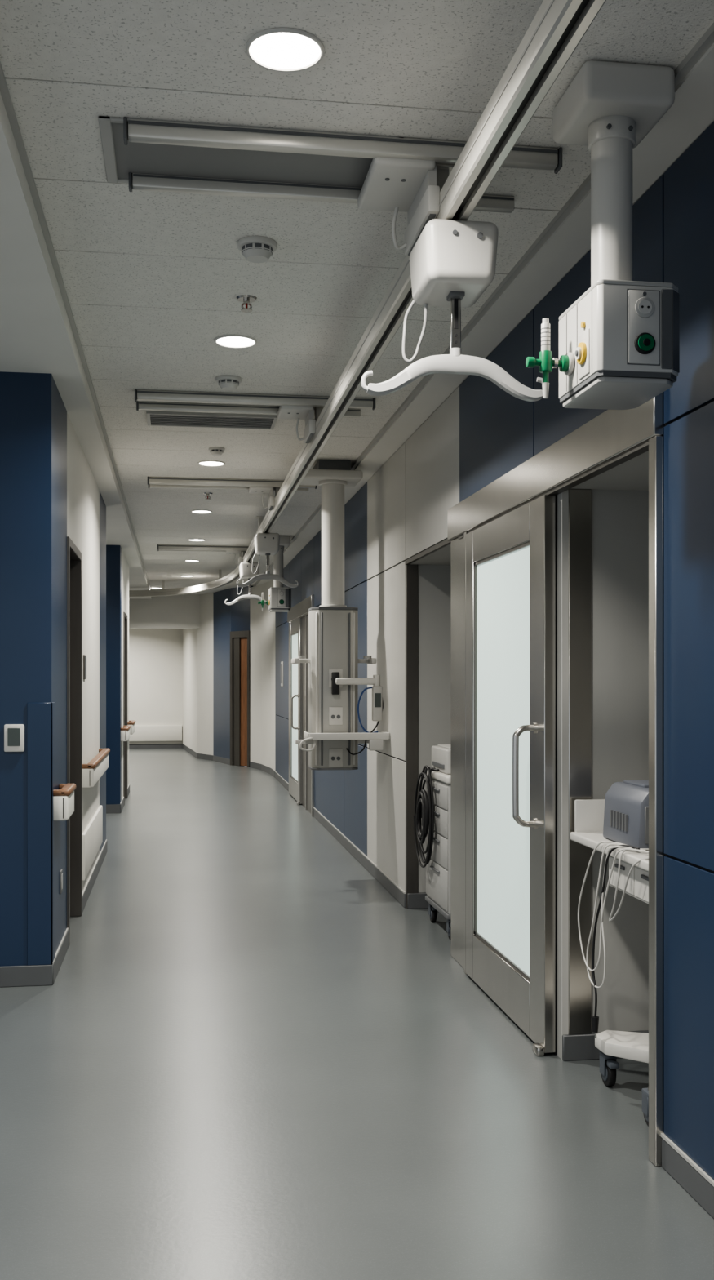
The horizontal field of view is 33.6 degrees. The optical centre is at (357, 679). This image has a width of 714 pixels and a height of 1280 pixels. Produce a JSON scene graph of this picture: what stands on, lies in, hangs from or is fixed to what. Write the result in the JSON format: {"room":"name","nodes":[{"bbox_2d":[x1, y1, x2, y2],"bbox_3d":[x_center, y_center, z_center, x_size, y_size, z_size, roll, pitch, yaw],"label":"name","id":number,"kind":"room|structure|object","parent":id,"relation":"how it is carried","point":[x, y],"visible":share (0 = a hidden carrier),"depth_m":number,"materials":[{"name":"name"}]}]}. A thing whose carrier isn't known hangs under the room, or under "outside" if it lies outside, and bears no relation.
{"room":"hospital corridor","nodes":[
{"label":"hospital corridor","id":0,"kind":"room"},
{"bbox_2d":[0,371,128,966],"bbox_3d":[-4.422,0.000,10.435,4.396,3.000,10.038,0,0,-9],"label":"wall","id":1,"kind":"structure","parent":0,"point":[50,493],"depth_m":5.80,"materials":[{"name":"blue paint"}]},
{"bbox_2d":[4,724,24,751],"bbox_3d":[-1.673,0.287,5.772,0.096,0.135,0.025,0,0,-9],"label":"wall thermostat","id":2,"kind":"object","parent":1,"relation":"attached to","point":[14,734],"visible":1,"depth_m":5.76,"materials":[{"name":"grey plastic"}]},
{"bbox_2d":[59,869,62,893],"bbox_3d":[-1.564,1.070,6.256,0.011,0.120,0.080,0,0,-9],"label":"wall outlet","id":3,"kind":"object","parent":1,"relation":"attached to","point":[61,870],"visible":1,"depth_m":6.24,"materials":[{"name":"grey plastic"}]},
{"bbox_2d":[53,783,75,820],"bbox_3d":[-1.490,0.623,6.027,0.089,0.155,0.365,0,0,-9],"label":"wall handrail","id":4,"kind":"object","parent":1,"relation":"attached to","point":[64,797],"visible":1,"depth_m":5.85,"materials":[{"name":"beige paint"}]},
{"bbox_2d":[0,783,129,986],"bbox_3d":[-4.419,1.446,10.431,4.400,0.108,10.045,0,0,-9],"label":"baseboard","id":5,"kind":"structure","parent":1,"relation":"attached to","point":[35,975],"depth_m":5.79,"materials":[{"name":"rubber"}]},
{"bbox_2d":[66,536,82,946],"bbox_3d":[-1.882,0.350,7.057,0.402,2.300,0.920,0,0,-9],"label":"door","id":6,"kind":"structure","parent":1,"relation":"in","point":[74,557],"depth_m":7.48,"materials":[{"name":"metal"}]},
{"bbox_2d":[83,654,86,679],"bbox_3d":[-1.805,-0.080,7.843,0.013,0.160,0.150,0,0,-9],"label":"wall sign","id":7,"kind":"object","parent":1,"relation":"attached to","point":[84,655],"visible":1,"depth_m":7.77,"materials":[{"name":"metal"}]},
{"bbox_2d":[82,804,102,880],"bbox_3d":[-1.900,1.150,8.511,0.026,0.300,1.800,0,0,-9],"label":"bumper cover","id":8,"kind":"object","parent":1,"relation":"attached to","point":[92,835],"visible":0.85,"depth_m":8.22,"materials":[{"name":"beige paint"}]},
{"bbox_2d":[82,748,110,787],"bbox_3d":[-1.865,0.623,8.494,0.089,0.155,1.755,0,0,-9],"label":"wall handrail","id":9,"kind":"object","parent":1,"relation":"attached to","point":[95,769],"visible":0.88,"depth_m":7.85,"materials":[{"name":"beige paint"}]},
{"bbox_2d":[123,611,127,804],"bbox_3d":[-3.018,0.350,14.461,0.382,2.300,0.900,0,0,-9],"label":"door","id":10,"kind":"structure","parent":1,"relation":"in","point":[125,616],"depth_m":14.88,"materials":[{"name":"metal"}]},
{"bbox_2d":[120,724,130,741],"bbox_3d":[-2.671,0.623,13.656,0.089,0.155,0.705,0,0,-9],"label":"wall handrail","id":11,"kind":"object","parent":1,"relation":"attached to","point":[125,731],"visible":1,"depth_m":13.31,"materials":[{"name":"beige paint"}]},
{"bbox_2d":[127,720,135,734],"bbox_3d":[-2.926,0.623,15.337,0.089,0.155,0.705,0,0,-9],"label":"wall handrail","id":12,"kind":"object","parent":1,"relation":"attached to","point":[131,723],"visible":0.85,"depth_m":14.99,"materials":[{"name":"beige paint"}]},
{"bbox_2d":[128,628,182,743],"bbox_3d":[-6.294,-0.050,25.418,5.200,3.100,0.150,0,0,-9],"label":"wall","id":13,"kind":"structure","parent":0,"point":[155,655],"depth_m":25.63,"materials":[{"name":"beige paint"}]},
{"bbox_2d":[128,724,182,748],"bbox_3d":[-6.317,1.250,25.303,5.120,0.500,0.070,0,0,-9],"label":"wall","id":14,"kind":"structure","parent":13,"relation":"attached to","point":[169,732],"depth_m":25.58,"materials":[{"name":"paint"}]},
{"bbox_2d":[128,594,199,628],"bbox_3d":[-5.661,-1.280,22.049,5.440,0.640,0.300,0,0,-9],"label":"beam","id":15,"kind":"structure","parent":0,"point":[183,611],"depth_m":22.21,"materials":[{"name":"beige paint"}]},
{"bbox_2d":[184,560,199,561],"bbox_3d":[-2.209,-1.587,15.848,0.200,0.012,0.199,0,0,-9],"label":"recessed light","id":16,"kind":"object","parent":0,"point":[184,560],"depth_m":15.81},
{"bbox_2d":[187,538,205,541],"bbox_3d":[-1.828,-1.587,13.478,0.200,0.012,0.199,0,0,-9],"label":"recessed light","id":17,"kind":"object","parent":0,"point":[191,540],"depth_m":13.49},
{"bbox_2d":[182,579,275,777],"bbox_3d":[-2.558,-0.050,21.846,0.519,3.100,8.133,0,0,-20],"label":"wall","id":18,"kind":"structure","parent":0,"point":[206,649],"depth_m":21.07,"materials":[{"name":"beige paint"}]},
{"bbox_2d":[230,630,249,767],"bbox_3d":[-1.948,0.335,20.453,0.200,2.330,0.626,0,0,-37],"label":"door","id":19,"kind":"structure","parent":18,"relation":"in","point":[239,640],"depth_m":20.43,"materials":[{"name":"wood"}]},
{"bbox_2d":[0,748,713,1279],"bbox_3d":[-3.139,1.550,11.661,7.300,0.100,30.000,0,0,-9],"label":"floor","id":20,"kind":"structure","parent":0,"point":[244,1057],"depth_m":4.22,"materials":[{"name":"plastic"}]},
{"bbox_2d":[425,770,450,939],"bbox_3d":[0.683,1.027,7.093,0.455,0.945,0.640,0,0,-9],"label":"cart","id":21,"kind":"object","parent":20,"relation":"on","point":[437,897],"visible":0.32,"depth_m":6.94,"materials":[{"name":"grey plastic"}]},
{"bbox_2d":[413,765,439,867],"bbox_3d":[0.420,0.836,7.220,0.093,0.626,0.467,0,0,-9],"label":"cable bundle","id":22,"kind":"object","parent":21,"relation":"hanging from","point":[424,805],"visible":1,"depth_m":7.13,"materials":[{"name":"black rubber"}]},
{"bbox_2d":[431,744,450,774],"bbox_3d":[0.634,0.477,7.111,0.307,0.154,0.430,0,0,-9],"label":"box","id":23,"kind":"object","parent":21,"relation":"on","point":[441,753],"visible":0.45,"depth_m":7.03,"materials":[{"name":"white plastic"}]},
{"bbox_2d":[570,799,648,1125],"bbox_3d":[1.157,0.985,4.245,0.535,1.030,0.845,0,0,-9],"label":"cart","id":24,"kind":"object","parent":20,"relation":"on","point":[588,813],"visible":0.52,"depth_m":4.30,"materials":[{"name":"grey plastic"}]},
{"bbox_2d":[577,840,648,1038],"bbox_3d":[0.934,0.934,4.173,0.140,0.722,0.576,0,0,-9],"label":"power cords","id":25,"kind":"object","parent":24,"relation":"attached to","point":[595,1019],"visible":1,"depth_m":4.21,"materials":[{"name":"white plastic"}]},
{"bbox_2d":[603,779,648,848],"bbox_3d":[1.084,0.484,4.284,0.288,0.219,0.356,0,0,-9],"label":"monitor","id":26,"kind":"object","parent":24,"relation":"on","point":[626,815],"visible":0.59,"depth_m":4.22,"materials":[{"name":"grey plastic"}]},
{"bbox_2d":[0,0,713,599],"bbox_3d":[-3.131,-1.645,11.605,7.300,0.290,30.112,0,0,-9],"label":"ceiling","id":27,"kind":"structure","parent":0,"point":[108,291],"depth_m":4.17,"materials":[{"name":"grey"}]},
{"bbox_2d":[191,509,212,513],"bbox_3d":[-1.472,-1.587,11.206,0.200,0.012,0.199,0,0,-9],"label":"recessed light","id":28,"kind":"object","parent":27,"relation":"in","point":[199,511],"depth_m":11.19,"materials":[{"name":"white plastic"}]},
{"bbox_2d":[157,544,248,564],"bbox_3d":[-1.768,-1.486,14.213,1.240,0.210,0.287,0,0,-9],"label":"bars","id":29,"kind":"object","parent":27,"relation":"attached to","point":[235,550],"depth_m":14.10,"materials":[{"name":"silver metal"}]},
{"bbox_2d":[203,492,213,500],"bbox_3d":[-1.277,-1.563,10.123,0.088,0.056,0.088,0,0,-9],"label":"sprinkler","id":30,"kind":"object","parent":27,"relation":"attached to","point":[207,494],"visible":1,"depth_m":10.11,"materials":[{"name":"metal"}]},
{"bbox_2d":[197,460,225,466],"bbox_3d":[-1.070,-1.587,8.698,0.200,0.012,0.199,0,0,-9],"label":"recessed light","id":31,"kind":"object","parent":27,"relation":"in","point":[206,463],"depth_m":8.70,"materials":[{"name":"white plastic"}]},
{"bbox_2d":[146,410,277,429],"bbox_3d":[-0.889,-1.583,7.239,0.780,0.017,0.340,0,0,-9],"label":"ceiling vent","id":32,"kind":"object","parent":27,"relation":"in","point":[176,419],"depth_m":7.21,"materials":[{"name":"grey metal"}]},
{"bbox_2d":[208,446,225,455],"bbox_3d":[-0.966,-1.567,8.147,0.112,0.048,0.112,0,0,-9],"label":"smoke detector","id":33,"kind":"object","parent":27,"relation":"attached to","point":[215,451],"visible":1,"depth_m":8.11,"materials":[{"name":"grey plastic"}]},
{"bbox_2d":[215,374,241,390],"bbox_3d":[-0.678,-1.562,6.249,0.136,0.058,0.136,0,0,-9],"label":"smoke detector","id":34,"kind":"object","parent":27,"relation":"attached to","point":[226,382],"visible":1,"depth_m":6.21,"materials":[{"name":"grey plastic"}]},
{"bbox_2d":[147,476,317,510],"bbox_3d":[-1.004,-1.486,9.525,1.340,0.210,0.287,0,0,-9],"label":"bars","id":35,"kind":"object","parent":27,"relation":"attached to","point":[253,486],"depth_m":9.43,"materials":[{"name":"silver metal"}]},
{"bbox_2d":[214,334,257,347],"bbox_3d":[-0.570,-1.587,5.557,0.200,0.012,0.199,0,0,-9],"label":"recessed light","id":36,"kind":"object","parent":27,"relation":"in","point":[225,340],"depth_m":5.55,"materials":[{"name":"white plastic"}]},
{"bbox_2d":[224,561,266,605],"bbox_3d":[-1.244,-1.100,13.727,0.581,0.495,0.298,0,0,-9],"label":"lift","id":37,"kind":"object","parent":27,"relation":"hanging from","point":[245,568],"visible":0.72,"depth_m":13.62,"materials":[{"name":"white plastic"}]},
{"bbox_2d":[235,294,257,312],"bbox_3d":[-0.461,-1.563,4.937,0.088,0.056,0.088,0,0,-9],"label":"sprinkler","id":38,"kind":"object","parent":27,"relation":"attached to","point":[246,300],"visible":1,"depth_m":4.93,"materials":[{"name":"metal"}]},
{"bbox_2d":[134,389,375,443],"bbox_3d":[-0.581,-1.486,6.747,1.340,0.210,0.327,0,0,-9],"label":"bars","id":39,"kind":"object","parent":27,"relation":"attached to","point":[298,407],"depth_m":6.66,"materials":[{"name":"silver metal"}]},
{"bbox_2d":[237,235,276,262],"bbox_3d":[-0.364,-1.561,4.314,0.143,0.061,0.143,0,0,-9],"label":"smoke detector","id":40,"kind":"object","parent":27,"relation":"attached to","point":[255,249],"visible":1,"depth_m":4.27,"materials":[{"name":"grey plastic"}]},
{"bbox_2d":[236,533,298,587],"bbox_3d":[-0.830,-1.100,11.009,0.581,0.495,0.298,0,0,-9],"label":"lift","id":41,"kind":"object","parent":27,"relation":"hanging from","point":[265,544],"visible":1,"depth_m":10.95,"materials":[{"name":"white plastic"}]},
{"bbox_2d":[257,535,291,612],"bbox_3d":[-0.923,-1.174,13.194,0.354,0.834,0.354,0,0,-9],"label":"pendant","id":42,"kind":"object","parent":27,"relation":"hanging from","point":[279,600],"visible":0.87,"depth_m":13.09,"materials":[{"name":"grey plastic"}]},
{"bbox_2d":[245,27,324,71],"bbox_3d":[-0.181,-1.587,2.987,0.200,0.012,0.199,0,0,-9],"label":"recessed light","id":43,"kind":"object","parent":27,"relation":"in","point":[275,49],"depth_m":2.98,"materials":[{"name":"white plastic"}]},
{"bbox_2d":[97,115,562,255],"bbox_3d":[-0.090,-1.486,3.650,1.360,0.210,0.436,0,0,-9],"label":"bars","id":44,"kind":"object","parent":27,"relation":"attached to","point":[396,174],"depth_m":3.59,"materials":[{"name":"silver metal"}]},
{"bbox_2d":[291,459,390,770],"bbox_3d":[-0.139,-0.468,8.598,0.648,2.246,0.758,0,0,-9],"label":"column","id":45,"kind":"structure","parent":27,"relation":"hanging from","point":[332,738],"depth_m":8.53,"materials":[{"name":"grey plastic"}]},
{"bbox_2d":[128,0,606,596],"bbox_3d":[-1.742,-1.470,8.302,2.654,0.243,22.740,0,0,-9],"label":"rail","id":46,"kind":"object","parent":27,"relation":"attached to","point":[558,27],"depth_m":3.22,"materials":[{"name":"silver metal"}]},
{"bbox_2d":[360,218,542,401],"bbox_3d":[0.298,-1.100,3.594,0.581,0.495,0.298,0,0,-9],"label":"lift","id":47,"kind":"object","parent":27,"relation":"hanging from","point":[453,262],"visible":0.91,"depth_m":3.54,"materials":[{"name":"white plastic"}]},
{"bbox_2d":[525,60,679,409],"bbox_3d":[0.640,-1.174,3.155,0.354,0.834,0.354,0,0,-9],"label":"pendant","id":48,"kind":"object","parent":27,"relation":"hanging from","point":[620,340],"visible":1,"depth_m":3.09,"materials":[{"name":"grey plastic"}]},
{"bbox_2d":[275,121,713,1179],"bbox_3d":[0.741,-0.050,7.699,0.820,3.100,21.000,0,0,-9],"label":"wall","id":49,"kind":"structure","parent":0,"point":[482,432],"depth_m":4.68,"materials":[{"name":"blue paint"}]},
{"bbox_2d":[280,661,283,686],"bbox_3d":[-1.062,-0.075,16.781,0.015,0.350,0.300,0,0,-9],"label":"wall sign","id":50,"kind":"object","parent":49,"relation":"attached to","point":[282,662],"visible":1,"depth_m":16.72,"materials":[{"name":"white plastic"}]},
{"bbox_2d":[287,595,314,816],"bbox_3d":[-0.736,0.290,14.322,0.148,2.420,2.860,0,0,-9],"label":"sliding door","id":51,"kind":"structure","parent":49,"relation":"in","point":[295,615],"depth_m":14.56,"materials":[{"name":"glass"}]},
{"bbox_2d":[302,614,311,813],"bbox_3d":[-0.563,0.383,13.544,0.040,2.235,1.150,0,0,-9],"label":"door frame","id":52,"kind":"structure","parent":49,"relation":"attached to","point":[306,771],"depth_m":13.59,"materials":[{"name":"metal"}]},
{"bbox_2d":[404,538,451,564],"bbox_3d":[0.427,0.361,7.090,0.024,2.277,1.350,0,0,-9],"label":"trim","id":53,"kind":"structure","parent":49,"relation":"attached to","point":[445,543],"depth_m":7.04,"materials":[{"name":"metal"}]},
{"bbox_2d":[275,770,713,1217],"bbox_3d":[0.687,1.448,7.691,0.728,0.103,21.000,0,0,-9],"label":"baseboard","id":54,"kind":"structure","parent":49,"relation":"attached to","point":[695,1180],"depth_m":4.65,"materials":[{"name":"rubber"}]},
{"bbox_2d":[448,391,666,1166],"bbox_3d":[0.678,0.290,5.024,0.148,2.420,2.810,0,0,-9],"label":"sliding door","id":55,"kind":"structure","parent":49,"relation":"in","point":[503,536],"depth_m":5.00,"materials":[{"name":"metal"}]}
]}

